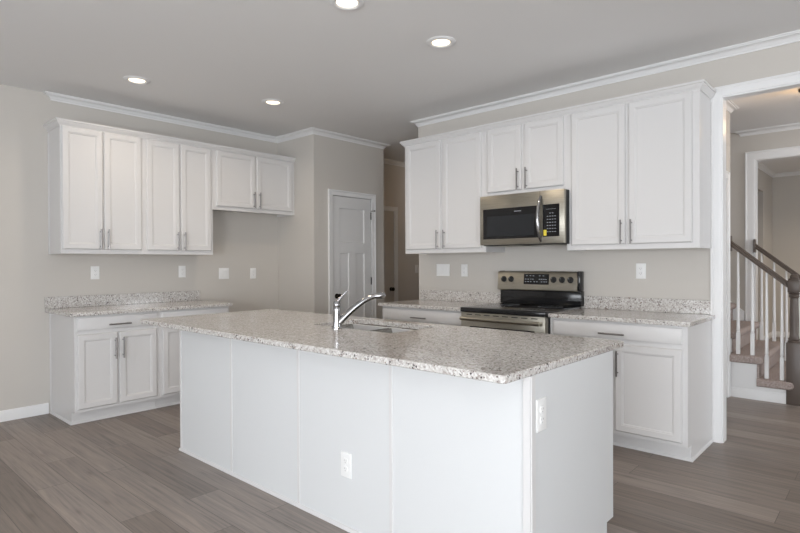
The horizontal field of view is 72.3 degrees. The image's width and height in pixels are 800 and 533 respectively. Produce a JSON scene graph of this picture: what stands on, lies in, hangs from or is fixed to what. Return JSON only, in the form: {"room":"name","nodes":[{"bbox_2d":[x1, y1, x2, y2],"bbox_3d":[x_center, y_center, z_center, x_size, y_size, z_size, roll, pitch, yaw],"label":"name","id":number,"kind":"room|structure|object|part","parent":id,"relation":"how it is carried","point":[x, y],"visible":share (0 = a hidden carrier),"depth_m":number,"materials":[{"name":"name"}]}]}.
{"room":"kitchen","nodes":[
{"label":"kitchen","id":0,"kind":"room"},
{"bbox_2d":[0,84,418,412],"bbox_3d":[-2.501,-0.122,5.517,0.140,2.795,11.200,0,0,42],"label":"wall","id":1,"kind":"structure","parent":0,"point":[242,242],"depth_m":4.94,"materials":[{"name":"grey paint"}]},
{"bbox_2d":[0,403,48,421],"bbox_3d":[-4.637,1.254,3.055,0.015,0.092,4.662,0,0,42],"label":"baseboard","id":2,"kind":"structure","parent":1,"relation":"attached to","point":[40,409],"depth_m":4.64,"materials":[{"name":"white wood"}]},
{"bbox_2d":[47,125,143,254],"bbox_3d":[-2.705,-0.660,4.907,0.376,1.099,0.688,0,0,42],"label":"upper cabinet","id":3,"kind":"object","parent":1,"relation":"attached to","point":[96,195],"visible":0.98,"depth_m":4.76,"materials":[{"name":"white wood"}]},
{"bbox_3d":[-2.716,-0.664,4.686,0.020,1.033,0.316,0,0,42],"label":"door","id":4,"kind":"part","parent":3,"relation":"part of","materials":[{"name":"white wood"}]},
{"bbox_3d":[-2.493,-0.667,4.931,0.020,1.033,0.322,0,0,42],"label":"door","id":5,"kind":"part","parent":3,"relation":"part of","materials":[{"name":"white wood"}]},
{"bbox_2d":[43,117,295,162],"bbox_3d":[-2.149,-1.213,5.533,0.355,0.057,2.430,0,0,42],"label":"crown molding","id":6,"kind":"structure","parent":3,"relation":"attached to","point":[55,122],"depth_m":5.13,"materials":[{"name":"white wood"}]},
{"bbox_2d":[91,266,99,278],"bbox_3d":[-2.817,0.058,5.059,0.009,0.121,0.074,0,0,42],"label":"wall outlet","id":7,"kind":"object","parent":1,"relation":"attached to","point":[94,269],"visible":1,"depth_m":5.06,"materials":[{"name":"white plastic"}]},
{"bbox_2d":[45,291,199,308],"bbox_3d":[-2.604,0.312,5.283,0.020,0.102,1.428,0,0,42],"label":"backsplash","id":8,"kind":"structure","parent":1,"relation":"attached to","point":[156,297],"depth_m":5.19,"materials":[{"name":"stone"}]},
{"bbox_2d":[137,139,212,254],"bbox_3d":[-2.241,-0.666,5.418,0.376,1.099,0.692,0,0,42],"label":"upper cabinet","id":9,"kind":"object","parent":1,"relation":"attached to","point":[177,179],"visible":0.96,"depth_m":5.29,"materials":[{"name":"white wood"}]},
{"bbox_3d":[-2.248,-0.669,5.200,0.020,1.033,0.312,0,0,42],"label":"door","id":10,"kind":"part","parent":9,"relation":"part of","materials":[{"name":"white wood"}]},
{"bbox_3d":[-2.138,-0.244,5.280,0.038,0.176,0.012,0,0,42],"label":"handle","id":11,"kind":"part","parent":9,"relation":"part of","materials":[{"name":"silver metal"}]},
{"bbox_3d":[-2.026,-0.672,5.444,0.020,1.033,0.315,0,0,42],"label":"door","id":12,"kind":"part","parent":9,"relation":"part of","materials":[{"name":"white wood"}]},
{"bbox_2d":[179,266,185,276],"bbox_3d":[-2.257,0.052,5.674,0.009,0.121,0.074,0,0,42],"label":"wall outlet","id":13,"kind":"object","parent":1,"relation":"attached to","point":[182,269],"visible":1,"depth_m":5.67,"materials":[{"name":"white plastic"}]},
{"bbox_2d":[219,268,228,278],"bbox_3d":[-1.937,0.076,6.027,0.008,0.121,0.120,0,0,42],"label":"light switch","id":14,"kind":"object","parent":1,"relation":"attached to","point":[223,272],"visible":1,"depth_m":6.02,"materials":[{"name":"white plastic"}]},
{"bbox_2d":[212,150,293,216],"bbox_3d":[-1.666,-0.904,6.050,0.376,0.635,1.020,0,0,42],"label":"upper cabinet","id":15,"kind":"object","parent":1,"relation":"attached to","point":[242,183],"visible":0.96,"depth_m":5.91,"materials":[{"name":"white wood"}]},
{"bbox_3d":[-1.727,-0.907,5.773,0.020,0.569,0.457,0,0,42],"label":"door","id":16,"kind":"part","parent":15,"relation":"part of","materials":[{"name":"white wood"}]},
{"bbox_3d":[-1.404,-0.911,6.128,0.020,0.569,0.467,0,0,42],"label":"door","id":17,"kind":"part","parent":15,"relation":"part of","materials":[{"name":"white wood"}]},
{"bbox_2d":[250,268,255,278],"bbox_3d":[-1.688,0.079,6.300,0.009,0.121,0.074,0,0,42],"label":"wall outlet","id":18,"kind":"object","parent":1,"relation":"attached to","point":[252,270],"visible":1,"depth_m":6.29,"materials":[{"name":"white plastic"}]},
{"bbox_2d":[384,206,397,300],"bbox_3d":[-0.358,0.190,7.796,0.164,2.123,0.896,0,0,42],"label":"door","id":19,"kind":"structure","parent":1,"relation":"in","point":[386,208],"depth_m":8.07,"materials":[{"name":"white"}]},
{"bbox_2d":[278,134,383,318],"bbox_3d":[-0.830,-0.137,6.747,0.675,2.794,1.122,0,0,42],"label":"wall","id":20,"kind":"structure","parent":0,"point":[321,164],"depth_m":6.30,"materials":[{"name":"grey paint"}]},
{"bbox_2d":[43,91,404,166],"bbox_3d":[-0.847,-1.506,6.697,0.758,0.056,5.907,0,0,42],"label":"trim","id":21,"kind":"structure","parent":20,"relation":"attached to","point":[52,96],"depth_m":5.89,"materials":[{"name":"white wood"}]},
{"bbox_2d":[328,189,376,317],"bbox_3d":[-0.578,0.186,6.550,0.164,2.148,0.756,0,0,42],"label":"door","id":22,"kind":"structure","parent":20,"relation":"in","point":[351,221],"depth_m":6.53,"materials":[{"name":"white wood"}]},
{"bbox_2d":[0,0,799,172],"bbox_3d":[1.944,-1.591,3.623,10.400,0.120,16.400,0,0,42],"label":"ceiling","id":23,"kind":"structure","parent":0,"point":[370,71],"depth_m":3.86,"materials":[{"name":"white paint"}]},
{"bbox_2d":[123,76,149,84],"bbox_3d":[-2.137,-1.509,4.447,0.200,0.011,0.200,0,0,42],"label":"recessed light","id":24,"kind":"object","parent":23,"relation":"in","point":[137,80],"visible":1,"depth_m":4.44,"materials":[{"name":"white"}]},
{"bbox_2d":[262,99,283,105],"bbox_3d":[-1.177,-1.518,5.070,0.200,0.011,0.200,0,0,42],"label":"recessed light","id":25,"kind":"object","parent":23,"relation":"in","point":[272,102],"visible":1,"depth_m":5.07,"materials":[{"name":"white"}]},
{"bbox_2d":[329,0,363,10],"bbox_3d":[-0.304,-1.511,3.138,0.200,0.011,0.200,0,0,42],"label":"recessed light","id":26,"kind":"object","parent":23,"relation":"in","point":[345,5],"visible":1,"depth_m":3.16,"materials":[{"name":"white"}]},
{"bbox_2d":[426,36,455,48],"bbox_3d":[0.278,-1.517,3.713,0.200,0.011,0.200,0,0,42],"label":"recessed light","id":27,"kind":"object","parent":23,"relation":"in","point":[439,42],"visible":1,"depth_m":3.70,"materials":[{"name":"white"}]},
{"bbox_2d":[0,337,799,532],"bbox_3d":[1.958,1.324,3.640,10.400,0.120,16.400,0,0,42],"label":"floor","id":28,"kind":"structure","parent":0,"point":[128,473],"depth_m":3.22,"materials":[{"name":"grey wood"}]},
{"bbox_2d":[49,311,158,424],"bbox_3d":[-2.587,0.838,4.815,0.676,0.883,0.689,0,0,42],"label":"base cabinet","id":29,"kind":"object","parent":28,"relation":"on","point":[102,366],"visible":0.94,"depth_m":4.59,"materials":[{"name":"white wood"}]},
{"bbox_3d":[-2.481,0.850,4.499,0.020,0.602,0.305,0,0,42],"label":"door","id":30,"kind":"part","parent":29,"relation":"part of","materials":[{"name":"white wood"}]},
{"bbox_3d":[-2.631,1.270,4.858,0.554,0.018,0.689,0,0,42],"label":"shoe moulding","id":31,"kind":"part","parent":29,"relation":"part of","materials":[{"name":"white wood"}]},
{"bbox_3d":[-2.372,0.464,4.619,0.020,0.104,0.635,0,0,42],"label":"drawer","id":32,"kind":"part","parent":29,"relation":"part of","materials":[{"name":"white wood"}]},
{"bbox_3d":[-2.351,0.480,4.600,0.038,0.012,0.176,0,0,42],"label":"handle","id":33,"kind":"part","parent":29,"relation":"part of","materials":[{"name":"silver metal"}]},
{"bbox_3d":[-2.333,0.680,4.620,0.038,0.176,0.012,0,0,42],"label":"handle","id":34,"kind":"part","parent":29,"relation":"part of","materials":[{"name":"silver metal"}]},
{"bbox_3d":[-2.263,0.848,4.739,0.020,0.602,0.316,0,0,42],"label":"door","id":35,"kind":"part","parent":29,"relation":"part of","materials":[{"name":"white wood"}]},
{"bbox_2d":[156,306,228,407],"bbox_3d":[-2.119,0.833,5.330,0.676,0.883,0.702,0,0,42],"label":"base cabinet","id":36,"kind":"object","parent":28,"relation":"on","point":[169,344],"visible":0.2,"depth_m":4.96,"materials":[{"name":"white wood"}]},
{"bbox_2d":[45,291,232,316],"bbox_3d":[-2.367,0.327,5.068,0.661,0.132,1.428,0,0,42],"label":"countertop","id":37,"kind":"structure","parent":36,"relation":"on","point":[86,305],"depth_m":5.05,"materials":[{"name":"stone"}]},
{"bbox_3d":[-2.162,1.265,5.373,0.554,0.018,0.702,0,0,42],"label":"shoe moulding","id":38,"kind":"part","parent":36,"relation":"part of","materials":[{"name":"white wood"}]},
{"bbox_3d":[-2.017,0.845,5.009,0.020,0.602,0.312,0,0,42],"label":"door","id":39,"kind":"part","parent":36,"relation":"part of","materials":[{"name":"white wood"}]},
{"bbox_3d":[-1.909,0.459,5.128,0.020,0.104,0.644,0,0,42],"label":"drawer","id":40,"kind":"part","parent":36,"relation":"part of","materials":[{"name":"white wood"}]},
{"bbox_2d":[179,324,612,532],"bbox_3d":[-0.254,0.836,3.207,2.732,0.883,0.838,0,0,42],"label":"kitchen island","id":41,"kind":"object","parent":28,"relation":"on","point":[431,452],"visible":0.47,"depth_m":2.46,"materials":[{"name":"white wood"}]},
{"bbox_3d":[-0.300,1.268,3.161,2.725,0.019,0.701,0,0,42],"label":"shoe moulding","id":42,"kind":"part","parent":41,"relation":"part of","materials":[{"name":"white wood"}]},
{"bbox_2d":[341,451,351,478],"bbox_3d":[-0.263,0.963,2.659,0.074,0.121,0.009,0,0,42],"label":"wall outlet","id":43,"kind":"object","parent":41,"relation":"attached to","point":[346,458],"visible":1,"depth_m":2.65,"materials":[{"name":"white plastic"}]},
{"bbox_2d":[140,309,623,383],"bbox_3d":[-0.366,0.379,3.243,2.944,0.030,1.100,0,0,42],"label":"island countertop","id":44,"kind":"structure","parent":41,"relation":"on","point":[498,356],"depth_m":2.65,"materials":[{"name":"stone"}]},
{"bbox_2d":[332,290,385,328],"bbox_3d":[-0.247,0.250,3.263,0.326,0.227,0.061,0,0,-20],"label":"faucet","id":45,"kind":"object","parent":44,"relation":"on","point":[338,320],"visible":1,"depth_m":3.22,"materials":[{"name":"silver metal"}]},
{"bbox_3d":[-0.346,0.180,3.226,0.080,0.086,0.029,0,0,-18],"label":"lever handle","id":46,"kind":"part","parent":45,"relation":"part of","materials":[{"name":"silver metal"}]},
{"bbox_3d":[-0.259,0.254,3.256,0.242,0.179,0.040,0,0,-19],"label":"spout","id":47,"kind":"part","parent":45,"relation":"part of","materials":[{"name":"silver metal"}]},
{"bbox_2d":[332,323,417,332],"bbox_3d":[-0.165,0.487,3.382,0.755,0.188,0.465,0,0,42],"label":"sink","id":48,"kind":"object","parent":44,"relation":"in","point":[386,330],"visible":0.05,"depth_m":3.49,"materials":[{"name":"silver metal"}]},
{"bbox_3d":[-0.298,0.488,3.504,0.348,0.188,0.418,0,0,42],"label":"bowl","id":49,"kind":"part","parent":48,"relation":"part of","materials":[{"name":"silver metal"}]},
{"bbox_3d":[-0.032,0.488,3.261,0.348,0.188,0.418,0,0,42],"label":"bowl","id":50,"kind":"part","parent":48,"relation":"part of","materials":[{"name":"silver metal"}]},
{"bbox_3d":[-0.015,0.781,3.466,2.683,0.778,0.019,0,0,42],"label":"frame","id":51,"kind":"part","parent":41,"relation":"part of","materials":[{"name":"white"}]},
{"bbox_2d":[536,396,545,432],"bbox_3d":[0.527,0.551,2.037,0.009,0.121,0.074,0,0,42],"label":"wall outlet","id":52,"kind":"object","parent":41,"relation":"attached to","point":[540,403],"visible":1,"depth_m":2.03,"materials":[{"name":"white plastic"}]},
{"bbox_2d":[540,405,544,413],"bbox_3d":[0.529,0.532,2.035,0.003,0.028,0.034,0,0,42],"label":"receptacle","id":53,"kind":"object","parent":52,"relation":"attached to","point":[542,407],"depth_m":2.03,"materials":[{"name":"grey plastic"}]},
{"bbox_2d":[540,416,544,423],"bbox_3d":[0.529,0.571,2.035,0.003,0.028,0.034,0,0,42],"label":"receptacle","id":54,"kind":"object","parent":52,"relation":"attached to","point":[542,418],"depth_m":2.03,"materials":[{"name":"grey plastic"}]},
{"bbox_3d":[0.731,0.837,2.280,0.016,0.883,0.770,0,0,42],"label":"panel","id":55,"kind":"part","parent":41,"relation":"part of","materials":[{"name":"white wood"}]},
{"bbox_2d":[383,306,460,327],"bbox_3d":[0.380,0.821,5.197,0.990,0.883,0.676,0,0,42],"label":"base cabinet","id":56,"kind":"object","parent":28,"relation":"on","point":[445,317],"visible":0.2,"depth_m":4.94,"materials":[{"name":"white wood"}]},
{"bbox_2d":[378,290,500,310],"bbox_3d":[0.380,0.313,5.207,1.006,0.132,0.654,0,0,42],"label":"countertop","id":57,"kind":"structure","parent":56,"relation":"on","point":[429,299],"depth_m":5.28,"materials":[{"name":"stone"}]},
{"bbox_2d":[459,271,583,333],"bbox_3d":[1.003,0.652,4.575,0.789,1.221,0.744,0,0,42],"label":"range","id":58,"kind":"object","parent":28,"relation":"on","point":[549,289],"visible":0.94,"depth_m":4.58,"materials":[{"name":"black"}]},
{"bbox_3d":[0.777,0.428,4.317,0.715,0.031,0.062,0,0,42],"label":"oven handle","id":59,"kind":"part","parent":58,"relation":"part of","materials":[{"name":"silver metal"}]},
{"bbox_3d":[0.817,0.705,4.360,0.767,0.651,0.054,0,0,42],"label":"oven door","id":60,"kind":"part","parent":58,"relation":"part of","materials":[{"name":"silver metal"}]},
{"bbox_2d":[460,303,580,316],"bbox_3d":[1.004,0.355,4.566,0.775,0.040,0.640,0,0,42],"label":"cooktop","id":61,"kind":"object","parent":58,"relation":"in","point":[495,309],"depth_m":4.45,"materials":[{"name":"black"}]},
{"bbox_3d":[1.195,0.127,4.801,0.765,0.168,0.044,0,0,42],"label":"control panel","id":62,"kind":"part","parent":58,"relation":"part of","materials":[{"name":"silver metal"}]},
{"bbox_3d":[1.358,0.113,4.614,0.053,0.054,0.039,0,0,42],"label":"knob","id":63,"kind":"part","parent":58,"relation":"part of","materials":[{"name":"black plastic"}]},
{"bbox_3d":[1.414,0.113,4.563,0.053,0.054,0.039,0,0,42],"label":"knob","id":64,"kind":"part","parent":58,"relation":"part of","materials":[{"name":"black plastic"}]},
{"bbox_2d":[550,318,712,461],"bbox_3d":[1.679,0.822,4.016,0.958,0.883,0.676,0,0,42],"label":"base cabinet","id":65,"kind":"object","parent":28,"relation":"on","point":[663,379],"visible":0.56,"depth_m":3.67,"materials":[{"name":"white wood"}]},
{"bbox_3d":[1.459,0.466,3.781,0.176,0.012,0.038,0,0,42],"label":"handle","id":66,"kind":"part","parent":65,"relation":"part of","materials":[{"name":"silver metal"}]},
{"bbox_3d":[1.488,0.666,3.756,0.012,0.176,0.038,0,0,42],"label":"handle","id":67,"kind":"part","parent":65,"relation":"part of","materials":[{"name":"silver metal"}]},
{"bbox_3d":[1.478,0.450,3.801,0.884,0.104,0.020,0,0,42],"label":"drawer","id":68,"kind":"part","parent":65,"relation":"part of","materials":[{"name":"white wood"}]},
{"bbox_2d":[548,296,714,326],"bbox_3d":[1.688,0.314,4.017,0.972,0.132,0.654,0,0,42],"label":"countertop","id":69,"kind":"structure","parent":65,"relation":"on","point":[654,311],"depth_m":4.06,"materials":[{"name":"stone"}]},
{"bbox_3d":[1.648,0.835,3.650,0.428,0.602,0.020,0,0,42],"label":"door","id":70,"kind":"part","parent":65,"relation":"part of","materials":[{"name":"white wood"}]},
{"bbox_3d":[1.723,1.253,4.063,0.958,0.018,0.554,0,0,42],"label":"shoe moulding","id":71,"kind":"part","parent":65,"relation":"part of","materials":[{"name":"white wood"}]},
{"bbox_2d":[730,302,793,403],"bbox_3d":[3.166,0.253,6.142,2.200,1.979,1.354,0,0,42],"label":"staircase","id":72,"kind":"structure","parent":28,"relation":"on","point":[748,381],"depth_m":5.21,"materials":[{"name":"white wood"}]},
{"bbox_3d":[3.344,1.202,5.114,0.448,0.092,0.012,0,0,42],"label":"skirting","id":73,"kind":"part","parent":72,"relation":"part of","materials":[{"name":"white wood"}]},
{"bbox_2d":[730,236,799,405],"bbox_3d":[3.401,0.474,5.110,0.565,1.546,0.110,0,0,42],"label":"stair railing","id":74,"kind":"object","parent":72,"relation":"on","point":[793,283],"visible":1,"depth_m":5.01,"materials":[{"name":"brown wood"}]},
{"bbox_3d":[3.367,-0.029,5.136,0.450,0.445,0.060,0,0,42],"label":"handrail","id":75,"kind":"part","parent":74,"relation":"part of","materials":[{"name":"brown wood"}]},
{"bbox_3d":[3.571,0.658,4.958,0.110,1.179,0.110,0,0,42],"label":"newel post","id":76,"kind":"part","parent":74,"relation":"part of","materials":[{"name":"brown wood"}]},
{"bbox_2d":[753,239,799,360],"bbox_3d":[4.222,0.465,6.013,0.565,1.546,0.110,0,0,42],"label":"stair railing","id":77,"kind":"object","parent":72,"relation":"on","point":[755,246],"visible":0.73,"depth_m":6.06,"materials":[{"name":"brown wood"}]},
{"bbox_3d":[4.187,-0.039,6.039,0.450,0.445,0.060,0,0,42],"label":"handrail","id":78,"kind":"part","parent":77,"relation":"part of","materials":[{"name":"brown wood"}]},
{"bbox_2d":[418,41,799,307],"bbox_3d":[2.620,-0.136,3.669,6.460,2.794,0.090,0,0,42],"label":"wall","id":79,"kind":"structure","parent":0,"point":[671,273],"depth_m":4.41,"materials":[{"name":"grey paint"}]},
{"bbox_2d":[436,264,449,275],"bbox_3d":[0.437,0.035,5.589,0.166,0.121,0.008,0,0,42],"label":"light switch","id":80,"kind":"object","parent":79,"relation":"attached to","point":[441,269],"visible":1,"depth_m":5.58,"materials":[{"name":"white plastic"}]},
{"bbox_2d":[405,132,504,253],"bbox_3d":[0.496,-0.679,5.279,0.960,1.099,0.376,0,0,42],"label":"upper cabinet","id":81,"kind":"object","parent":79,"relation":"attached to","point":[445,179],"visible":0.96,"depth_m":5.14,"materials":[{"name":"white wood"}]},
{"bbox_3d":[0.226,-0.683,5.333,0.431,1.033,0.020,0,0,42],"label":"door","id":82,"kind":"part","parent":81,"relation":"part of","materials":[{"name":"white wood"}]},
{"bbox_3d":[0.349,-0.256,5.188,0.012,0.176,0.038,0,0,42],"label":"handle","id":83,"kind":"part","parent":81,"relation":"part of","materials":[{"name":"silver metal"}]},
{"bbox_3d":[0.565,-0.682,5.025,0.430,1.033,0.020,0,0,42],"label":"door","id":84,"kind":"part","parent":81,"relation":"part of","materials":[{"name":"white wood"}]},
{"bbox_2d":[420,290,500,302],"bbox_3d":[0.593,0.295,5.441,1.006,0.102,0.020,0,0,42],"label":"backsplash","id":85,"kind":"structure","parent":79,"relation":"attached to","point":[464,296],"depth_m":5.41,"materials":[{"name":"stone"}]},
{"bbox_2d":[461,264,467,276],"bbox_3d":[0.634,0.038,5.409,0.074,0.121,0.009,0,0,42],"label":"wall outlet","id":86,"kind":"object","parent":79,"relation":"attached to","point":[464,267],"visible":1,"depth_m":5.40,"materials":[{"name":"white plastic"}]},
{"bbox_2d":[486,116,566,195],"bbox_3d":[1.131,-0.919,4.699,0.760,0.618,0.376,0,0,42],"label":"upper cabinet","id":87,"kind":"object","parent":79,"relation":"attached to","point":[531,156],"visible":0.86,"depth_m":4.55,"materials":[{"name":"white wood"}]},
{"bbox_3d":[0.897,-0.923,4.720,0.337,0.552,0.020,0,0,42],"label":"door","id":88,"kind":"part","parent":87,"relation":"part of","materials":[{"name":"white wood"}]},
{"bbox_2d":[480,189,569,246],"bbox_3d":[1.107,-0.392,4.651,0.784,0.432,0.484,0,0,42],"label":"microwave","id":89,"kind":"object","parent":87,"relation":"attached to","point":[538,218],"visible":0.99,"depth_m":4.49,"materials":[{"name":"silver metal"}]},
{"bbox_3d":[0.921,-0.363,4.581,0.534,0.258,0.005,0,0,42],"label":"door glass","id":90,"kind":"part","parent":89,"relation":"part of","materials":[{"name":"black glass"}]},
{"bbox_3d":[1.111,-0.382,4.369,0.072,0.372,0.029,-1,0,-37],"label":"handle","id":91,"kind":"part","parent":89,"relation":"part of","materials":[{"name":"silver metal"}]},
{"bbox_3d":[1.045,-0.737,4.550,0.012,0.176,0.038,0,0,42],"label":"handle","id":92,"kind":"part","parent":87,"relation":"part of","materials":[{"name":"silver metal"}]},
{"bbox_3d":[1.172,-0.923,4.470,0.347,0.552,0.020,0,0,42],"label":"door","id":93,"kind":"part","parent":87,"relation":"part of","materials":[{"name":"white wood"}]},
{"bbox_2d":[400,79,716,147],"bbox_3d":[1.133,-1.224,4.707,2.744,0.057,0.355,0,0,42],"label":"crown molding","id":94,"kind":"structure","parent":79,"relation":"attached to","point":[702,85],"depth_m":4.25,"materials":[{"name":"white wood"}]},
{"bbox_2d":[410,30,799,126],"bbox_3d":[3.369,-1.515,4.538,6.522,0.056,2.529,0,0,42],"label":"trim","id":95,"kind":"structure","parent":79,"relation":"attached to","point":[793,36],"depth_m":4.30,"materials":[{"name":"white wood"}]},
{"bbox_2d":[567,90,711,250],"bbox_3d":[1.768,-0.678,4.122,0.958,1.099,0.376,0,0,42],"label":"upper cabinet","id":96,"kind":"object","parent":79,"relation":"attached to","point":[639,173],"visible":1,"depth_m":3.95,"materials":[{"name":"white wood"}]},
{"bbox_3d":[1.504,-0.682,4.171,0.419,1.033,0.020,0,0,42],"label":"door","id":97,"kind":"part","parent":96,"relation":"part of","materials":[{"name":"white wood"}]},
{"bbox_3d":[1.623,-0.255,4.029,0.012,0.176,0.038,0,0,42],"label":"handle","id":98,"kind":"part","parent":96,"relation":"part of","materials":[{"name":"silver metal"}]},
{"bbox_3d":[1.678,-0.255,3.979,0.012,0.176,0.038,0,0,42],"label":"handle","id":99,"kind":"part","parent":96,"relation":"part of","materials":[{"name":"silver metal"}]},
{"bbox_3d":[1.833,-0.682,3.872,0.426,1.033,0.020,0,0,42],"label":"door","id":100,"kind":"part","parent":96,"relation":"part of","materials":[{"name":"white wood"}]},
{"bbox_2d":[636,263,645,278],"bbox_3d":[1.881,0.036,4.276,0.074,0.121,0.009,0,0,42],"label":"wall outlet","id":101,"kind":"object","parent":79,"relation":"attached to","point":[640,267],"visible":1,"depth_m":4.27,"materials":[{"name":"white plastic"}]},
{"bbox_2d":[584,296,710,314],"bbox_3d":[1.893,0.296,4.259,0.950,0.102,0.020,0,0,42],"label":"backsplash","id":102,"kind":"structure","parent":79,"relation":"attached to","point":[595,302],"depth_m":4.21,"materials":[{"name":"stone"}]},
{"bbox_2d":[710,71,799,442],"bbox_3d":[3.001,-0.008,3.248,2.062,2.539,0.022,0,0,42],"label":"trim","id":103,"kind":"structure","parent":79,"relation":"attached to","point":[793,77],"depth_m":3.91,"materials":[{"name":"white wood"}]},
{"bbox_2d":[726,110,730,352],"bbox_3d":[1.745,-0.143,5.612,2.550,2.794,1.606,0,0,42],"label":"wall","id":104,"kind":"structure","parent":0,"point":[727,112],"depth_m":5.29,"materials":[{"name":"grey paint"}]},
{"bbox_2d":[726,171,730,397],"bbox_3d":[2.810,0.178,4.915,0.164,2.148,0.976,0,0,42],"label":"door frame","id":105,"kind":"structure","parent":104,"relation":"in","point":[728,363],"depth_m":5.22,"materials":[{"name":"white wood"}]},
{"bbox_2d":[726,100,738,113],"bbox_3d":[1.785,-1.513,5.609,2.612,0.056,1.659,0,0,42],"label":"trim","id":106,"kind":"structure","parent":104,"relation":"attached to","point":[730,106],"depth_m":5.22,"materials":[{"name":"white wood"}]},
{"bbox_2d":[730,129,799,320],"bbox_3d":[4.174,-0.159,6.218,8.791,2.794,0.120,0,0,42],"label":"wall","id":107,"kind":"structure","parent":0,"point":[739,145],"depth_m":6.34,"materials":[{"name":"grey paint"}]},
{"bbox_2d":[734,122,799,136],"bbox_3d":[5.515,-1.527,4.876,4.402,0.056,0.082,0,0,42],"label":"trim","id":108,"kind":"structure","parent":107,"relation":"attached to","point":[792,126],"depth_m":6.12,"materials":[{"name":"white wood"}]},
{"bbox_2d":[745,146,799,339],"bbox_3d":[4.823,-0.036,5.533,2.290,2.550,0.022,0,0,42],"label":"trim","id":109,"kind":"structure","parent":107,"relation":"attached to","point":[795,150],"depth_m":6.26,"materials":[{"name":"white wood"}]},
{"bbox_2d":[758,168,771,339],"bbox_3d":[5.086,-0.175,8.060,0.120,2.794,3.829,0,0,42],"label":"wall","id":110,"kind":"structure","parent":0,"point":[764,180],"depth_m":8.95,"materials":[{"name":"grey paint"}]},
{"bbox_2d":[772,175,799,331],"bbox_3d":[5.769,-0.175,7.607,4.700,2.794,3.820,0,0,42],"label":"wall","id":111,"kind":"structure","parent":0,"point":[786,189],"depth_m":9.31,"materials":[{"name":"grey paint"}]},
{"bbox_2d":[764,331,789,339],"bbox_3d":[7.178,1.165,8.192,2.801,0.092,0.841,0,0,42],"label":"baseboard","id":112,"kind":"structure","parent":111,"relation":"attached to","point":[777,332],"depth_m":9.29,"materials":[{"name":"white wood"}]},
{"bbox_2d":[758,162,799,177],"bbox_3d":[6.159,-1.544,7.070,2.802,0.056,3.832,0,0,42],"label":"trim","id":113,"kind":"structure","parent":111,"relation":"attached to","point":[761,166],"depth_m":9.17,"materials":[{"name":"white wood"}]}
]}

